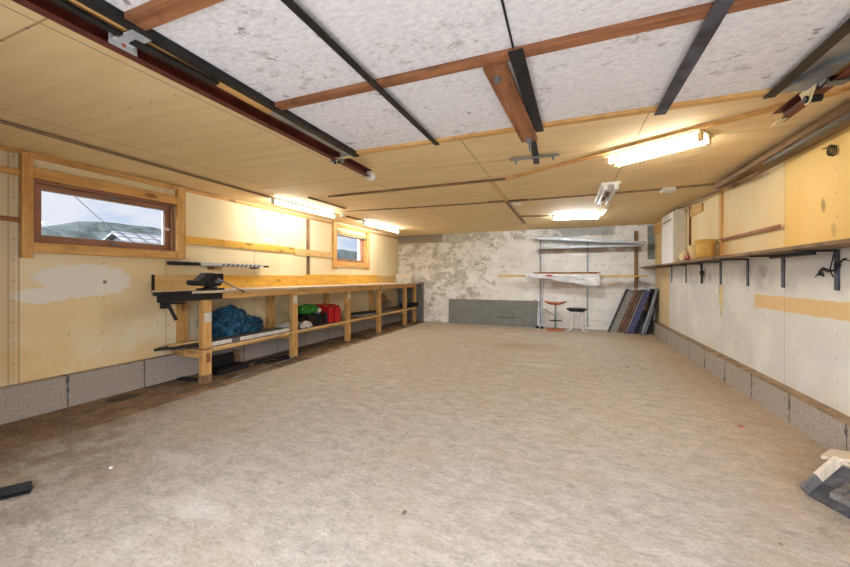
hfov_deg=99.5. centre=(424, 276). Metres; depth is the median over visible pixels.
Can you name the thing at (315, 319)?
crate
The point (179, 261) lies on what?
metal bar
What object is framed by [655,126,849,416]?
wall
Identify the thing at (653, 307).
rod
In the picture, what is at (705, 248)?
plastic tub
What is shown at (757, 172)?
wooden pole
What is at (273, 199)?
lamp
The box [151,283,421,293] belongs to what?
countertop
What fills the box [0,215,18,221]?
wall strip
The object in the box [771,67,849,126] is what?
door track
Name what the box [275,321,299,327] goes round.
plastic bag
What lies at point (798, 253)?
rail
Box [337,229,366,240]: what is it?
roller blind
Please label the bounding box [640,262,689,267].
shelf board
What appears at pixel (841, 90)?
batten
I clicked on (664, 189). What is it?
socket
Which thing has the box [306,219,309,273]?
wall strip
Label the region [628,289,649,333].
framed board
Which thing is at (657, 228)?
wall block
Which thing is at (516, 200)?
batten
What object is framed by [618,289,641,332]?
framed board
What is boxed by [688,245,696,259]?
plastic tub
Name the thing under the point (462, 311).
board
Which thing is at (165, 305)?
lever
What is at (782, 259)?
bracket
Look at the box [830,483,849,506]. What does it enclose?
wooden rack
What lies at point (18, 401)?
baseboard
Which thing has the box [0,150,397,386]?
wall
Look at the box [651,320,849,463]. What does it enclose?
baseboard
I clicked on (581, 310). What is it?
stool
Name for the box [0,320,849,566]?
floor
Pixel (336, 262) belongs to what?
window
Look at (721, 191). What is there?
wall strip
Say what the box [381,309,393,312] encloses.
flat panel
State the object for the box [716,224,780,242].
wall strip
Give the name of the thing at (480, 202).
batten
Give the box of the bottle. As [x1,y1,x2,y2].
[323,310,326,323]
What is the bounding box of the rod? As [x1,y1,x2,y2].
[641,307,653,334]
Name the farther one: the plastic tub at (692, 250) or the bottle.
the bottle
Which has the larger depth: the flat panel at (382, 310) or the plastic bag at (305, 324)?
the flat panel at (382, 310)
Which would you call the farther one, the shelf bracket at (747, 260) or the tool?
the tool
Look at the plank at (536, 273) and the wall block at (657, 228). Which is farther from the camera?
the plank at (536, 273)
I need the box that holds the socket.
[660,187,675,192]
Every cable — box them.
[74,196,117,231]
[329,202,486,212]
[529,194,596,200]
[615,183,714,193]
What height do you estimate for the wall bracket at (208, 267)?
0.040 m
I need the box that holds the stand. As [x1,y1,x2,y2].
[534,281,553,328]
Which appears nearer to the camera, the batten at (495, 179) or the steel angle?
the steel angle
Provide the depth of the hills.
55.71 m
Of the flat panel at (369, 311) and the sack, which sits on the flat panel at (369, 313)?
the flat panel at (369, 311)
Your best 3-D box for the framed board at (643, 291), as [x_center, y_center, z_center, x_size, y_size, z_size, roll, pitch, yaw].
[4.302,0.713,7.408,0.377,0.912,0.220,0,0,22]
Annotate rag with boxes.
[679,248,688,260]
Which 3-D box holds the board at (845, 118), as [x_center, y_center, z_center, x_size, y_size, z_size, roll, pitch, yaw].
[2.129,-0.962,1.106,0.050,0.024,4.180,0,0,22]
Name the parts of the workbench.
wall post, leg, shelf rail, wall post, leg, shelf rail, wall post, leg, shelf rail, wall post, leg, leg, panel, leg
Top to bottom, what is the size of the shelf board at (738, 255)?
0.025 m
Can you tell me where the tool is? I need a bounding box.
[699,264,703,283]
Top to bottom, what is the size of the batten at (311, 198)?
0.026 m
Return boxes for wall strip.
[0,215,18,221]
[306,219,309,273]
[689,207,690,254]
[715,285,722,316]
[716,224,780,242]
[719,190,722,255]
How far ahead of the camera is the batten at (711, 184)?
4.35 m
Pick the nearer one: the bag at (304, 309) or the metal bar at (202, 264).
the metal bar at (202, 264)
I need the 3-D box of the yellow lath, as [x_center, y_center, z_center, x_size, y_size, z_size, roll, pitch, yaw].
[3.097,-0.020,7.797,3.000,0.038,0.030,0,0,21]
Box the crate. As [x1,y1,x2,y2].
[298,313,323,325]
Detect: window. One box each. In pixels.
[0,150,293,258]
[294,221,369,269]
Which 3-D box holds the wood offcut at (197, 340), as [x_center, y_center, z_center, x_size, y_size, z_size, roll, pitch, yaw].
[-2.655,0.737,4.074,0.408,0.048,0.090,0,0,-44]
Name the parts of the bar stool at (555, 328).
seat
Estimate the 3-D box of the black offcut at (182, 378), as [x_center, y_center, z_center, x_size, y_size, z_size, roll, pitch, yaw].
[-2.633,1.138,4.022,0.255,0.020,0.080,0,0,10]
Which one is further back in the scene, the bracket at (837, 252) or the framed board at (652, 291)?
the framed board at (652, 291)
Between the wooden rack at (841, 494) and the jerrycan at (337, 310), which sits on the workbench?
the jerrycan at (337, 310)
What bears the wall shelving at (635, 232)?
attached to the wall at (455, 265)
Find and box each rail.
[640,289,658,334]
[769,252,815,258]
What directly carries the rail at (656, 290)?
on the floor
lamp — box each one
[271,197,335,217]
[362,220,398,232]
[551,214,599,220]
[594,181,620,206]
[603,129,713,167]
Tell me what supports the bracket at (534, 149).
attached to the ceiling
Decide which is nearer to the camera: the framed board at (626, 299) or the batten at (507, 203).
the batten at (507, 203)
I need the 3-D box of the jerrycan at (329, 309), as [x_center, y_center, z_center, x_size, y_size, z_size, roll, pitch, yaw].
[-1.669,0.610,6.098,0.220,0.321,0.120,0,0,22]
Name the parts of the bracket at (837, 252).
arm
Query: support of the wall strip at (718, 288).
attached to the wall at (796, 335)
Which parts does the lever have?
plate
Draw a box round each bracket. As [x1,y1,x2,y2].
[207,266,258,269]
[510,140,558,163]
[668,265,686,282]
[696,261,721,284]
[718,259,748,285]
[747,255,784,287]
[790,249,839,289]
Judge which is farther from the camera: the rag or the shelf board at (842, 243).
the rag
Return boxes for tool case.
[212,352,248,374]
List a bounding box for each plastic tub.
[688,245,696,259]
[694,239,720,258]
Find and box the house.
[102,231,161,244]
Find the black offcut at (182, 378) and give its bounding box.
[176,376,197,380]
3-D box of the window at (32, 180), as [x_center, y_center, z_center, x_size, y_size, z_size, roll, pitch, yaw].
[-2.920,-0.605,4.173,0.185,0.890,3.820,0,0,22]
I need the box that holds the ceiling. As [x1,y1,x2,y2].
[0,0,849,235]
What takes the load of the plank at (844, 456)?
on the wooden tray at (834, 473)
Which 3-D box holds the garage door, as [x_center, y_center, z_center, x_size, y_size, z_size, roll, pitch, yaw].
[0.270,-0.912,1.358,2.935,0.176,2.324,0,0,22]
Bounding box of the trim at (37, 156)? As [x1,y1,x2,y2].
[0,145,398,238]
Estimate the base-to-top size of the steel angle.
0.050 m
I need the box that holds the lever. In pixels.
[160,302,185,320]
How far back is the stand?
8.14 m
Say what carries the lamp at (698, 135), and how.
attached to the batten at (841, 90)
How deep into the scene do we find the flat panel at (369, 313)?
7.18 m
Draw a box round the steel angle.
[0,480,33,500]
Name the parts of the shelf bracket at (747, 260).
arm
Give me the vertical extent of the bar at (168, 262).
0.039 m
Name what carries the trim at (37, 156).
attached to the wall at (61, 314)
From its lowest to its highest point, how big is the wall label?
0.070 m
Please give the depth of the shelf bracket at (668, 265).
5.52 m
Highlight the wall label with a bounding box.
[262,237,272,242]
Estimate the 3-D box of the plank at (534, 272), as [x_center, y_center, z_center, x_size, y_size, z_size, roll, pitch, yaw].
[3.100,-0.096,7.914,1.360,0.020,0.140,0,0,22]
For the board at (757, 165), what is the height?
0.040 m
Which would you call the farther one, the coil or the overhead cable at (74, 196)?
the overhead cable at (74, 196)
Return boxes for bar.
[167,261,200,265]
[179,261,254,266]
[199,263,268,267]
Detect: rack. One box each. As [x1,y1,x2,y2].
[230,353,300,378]
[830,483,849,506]
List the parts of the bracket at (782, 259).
arm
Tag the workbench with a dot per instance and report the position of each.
(167, 288)
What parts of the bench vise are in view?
handle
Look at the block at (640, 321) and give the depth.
7.28 m
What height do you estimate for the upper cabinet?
0.838 m
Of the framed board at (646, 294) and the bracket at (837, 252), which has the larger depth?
the framed board at (646, 294)
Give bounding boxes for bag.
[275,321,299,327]
[298,304,317,314]
[299,321,312,328]
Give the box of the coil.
[822,145,836,155]
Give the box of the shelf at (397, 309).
[157,306,416,350]
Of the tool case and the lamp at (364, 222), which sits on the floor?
the tool case
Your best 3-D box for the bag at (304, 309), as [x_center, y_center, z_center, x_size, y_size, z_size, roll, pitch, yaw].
[-1.881,0.505,5.758,0.333,0.164,0.376,0,0,-8]
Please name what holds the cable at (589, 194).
attached to the ceiling
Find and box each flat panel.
[351,310,375,314]
[353,313,375,315]
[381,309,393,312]
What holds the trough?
on the wall shelving at (635, 232)
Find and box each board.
[212,327,289,345]
[381,293,387,308]
[396,273,411,282]
[449,299,537,326]
[608,289,634,332]
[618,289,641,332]
[624,290,644,332]
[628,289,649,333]
[633,297,648,332]
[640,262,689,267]
[642,288,658,334]
[674,257,745,263]
[714,102,849,188]
[715,252,778,258]
[752,238,849,253]
[763,112,849,164]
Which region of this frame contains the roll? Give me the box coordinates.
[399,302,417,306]
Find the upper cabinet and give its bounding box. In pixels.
[662,208,686,263]
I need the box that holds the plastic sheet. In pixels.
[525,274,599,285]
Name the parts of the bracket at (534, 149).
arm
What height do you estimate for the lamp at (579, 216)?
0.086 m
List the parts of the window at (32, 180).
wall rail, sash, frame, wall rail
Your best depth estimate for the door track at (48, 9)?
1.74 m
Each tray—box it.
[212,361,248,374]
[799,455,849,517]
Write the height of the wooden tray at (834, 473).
0.205 m
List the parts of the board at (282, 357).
rail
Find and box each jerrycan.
[320,303,333,322]
[329,304,340,321]
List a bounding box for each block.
[634,310,646,333]
[654,222,661,234]
[690,202,702,216]
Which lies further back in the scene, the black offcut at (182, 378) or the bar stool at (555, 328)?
the bar stool at (555, 328)
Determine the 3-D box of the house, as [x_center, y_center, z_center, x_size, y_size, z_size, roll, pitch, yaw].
[-9.184,-0.165,17.597,3.400,2.930,10.400,0,0,22]
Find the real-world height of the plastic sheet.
0.272 m
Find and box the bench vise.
[186,273,244,292]
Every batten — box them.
[308,197,345,208]
[328,178,505,197]
[487,199,527,202]
[489,181,507,200]
[505,85,849,179]
[505,202,525,223]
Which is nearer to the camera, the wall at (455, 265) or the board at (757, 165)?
the board at (757, 165)
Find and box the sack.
[212,304,263,338]
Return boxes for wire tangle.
[815,253,849,276]
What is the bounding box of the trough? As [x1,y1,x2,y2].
[534,237,646,244]
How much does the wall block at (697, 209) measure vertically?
0.120 m
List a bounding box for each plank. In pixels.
[154,345,198,350]
[534,272,600,272]
[536,273,596,273]
[820,449,849,462]
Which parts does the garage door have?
panel, lifting arm, panel, panel, corner plate, plate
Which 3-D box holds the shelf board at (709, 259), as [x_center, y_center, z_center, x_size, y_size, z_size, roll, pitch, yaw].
[3.417,-0.200,4.413,0.279,0.025,1.478,0,0,22]
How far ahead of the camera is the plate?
7.48 m
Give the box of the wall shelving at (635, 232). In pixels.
[537,231,643,326]
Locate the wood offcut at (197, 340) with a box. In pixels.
[168,339,198,346]
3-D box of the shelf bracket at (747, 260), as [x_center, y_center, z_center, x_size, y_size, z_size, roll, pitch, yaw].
[3.146,-0.047,3.672,0.239,0.274,0.044,0,0,22]
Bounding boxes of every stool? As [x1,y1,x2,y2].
[545,301,565,330]
[566,308,586,331]
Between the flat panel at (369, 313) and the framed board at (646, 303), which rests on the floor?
the framed board at (646, 303)
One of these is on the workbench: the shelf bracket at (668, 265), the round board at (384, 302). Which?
the round board at (384, 302)
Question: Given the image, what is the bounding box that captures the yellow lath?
[498,275,647,276]
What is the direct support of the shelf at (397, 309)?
attached to the workbench
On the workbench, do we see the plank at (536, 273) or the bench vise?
the bench vise
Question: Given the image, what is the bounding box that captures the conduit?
[0,119,270,197]
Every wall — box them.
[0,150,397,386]
[398,224,654,331]
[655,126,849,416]
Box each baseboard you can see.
[0,313,400,424]
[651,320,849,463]
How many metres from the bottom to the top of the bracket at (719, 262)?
0.274 m
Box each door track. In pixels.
[12,0,375,180]
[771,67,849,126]
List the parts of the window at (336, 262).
wall rail, sash, frame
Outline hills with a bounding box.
[41,221,356,259]
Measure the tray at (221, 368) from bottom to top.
0.059 m
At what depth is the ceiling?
3.01 m
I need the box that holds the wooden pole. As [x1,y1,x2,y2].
[677,171,760,208]
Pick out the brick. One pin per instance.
(236, 352)
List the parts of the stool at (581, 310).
seat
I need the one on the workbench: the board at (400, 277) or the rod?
the board at (400, 277)
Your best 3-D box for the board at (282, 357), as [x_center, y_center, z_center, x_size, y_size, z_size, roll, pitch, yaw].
[-2.171,1.138,4.768,0.449,0.020,1.415,0,0,17]
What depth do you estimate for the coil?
2.46 m
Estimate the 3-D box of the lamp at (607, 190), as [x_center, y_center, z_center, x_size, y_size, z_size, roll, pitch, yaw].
[2.285,-1.028,4.538,0.200,0.092,1.080,0,0,22]
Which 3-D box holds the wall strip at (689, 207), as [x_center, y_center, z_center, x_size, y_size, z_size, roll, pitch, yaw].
[3.912,-0.622,5.315,0.021,0.817,0.040,0,0,22]
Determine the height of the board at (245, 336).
0.052 m
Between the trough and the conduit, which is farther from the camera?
the trough
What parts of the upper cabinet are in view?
door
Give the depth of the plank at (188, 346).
3.83 m
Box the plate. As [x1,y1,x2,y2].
[648,225,654,258]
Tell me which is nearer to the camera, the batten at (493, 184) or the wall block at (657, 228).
the batten at (493, 184)
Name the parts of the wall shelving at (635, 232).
shelf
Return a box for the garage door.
[50,0,849,165]
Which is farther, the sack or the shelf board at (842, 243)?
the sack
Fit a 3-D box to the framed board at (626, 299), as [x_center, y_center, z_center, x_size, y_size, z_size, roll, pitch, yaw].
[4.089,0.727,7.503,0.502,0.965,0.160,0,0,22]
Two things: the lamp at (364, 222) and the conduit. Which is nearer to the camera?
the conduit
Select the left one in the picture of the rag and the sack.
the sack
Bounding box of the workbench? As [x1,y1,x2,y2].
[151,274,421,383]
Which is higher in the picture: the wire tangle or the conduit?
the conduit
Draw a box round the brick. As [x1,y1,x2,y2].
[232,350,239,361]

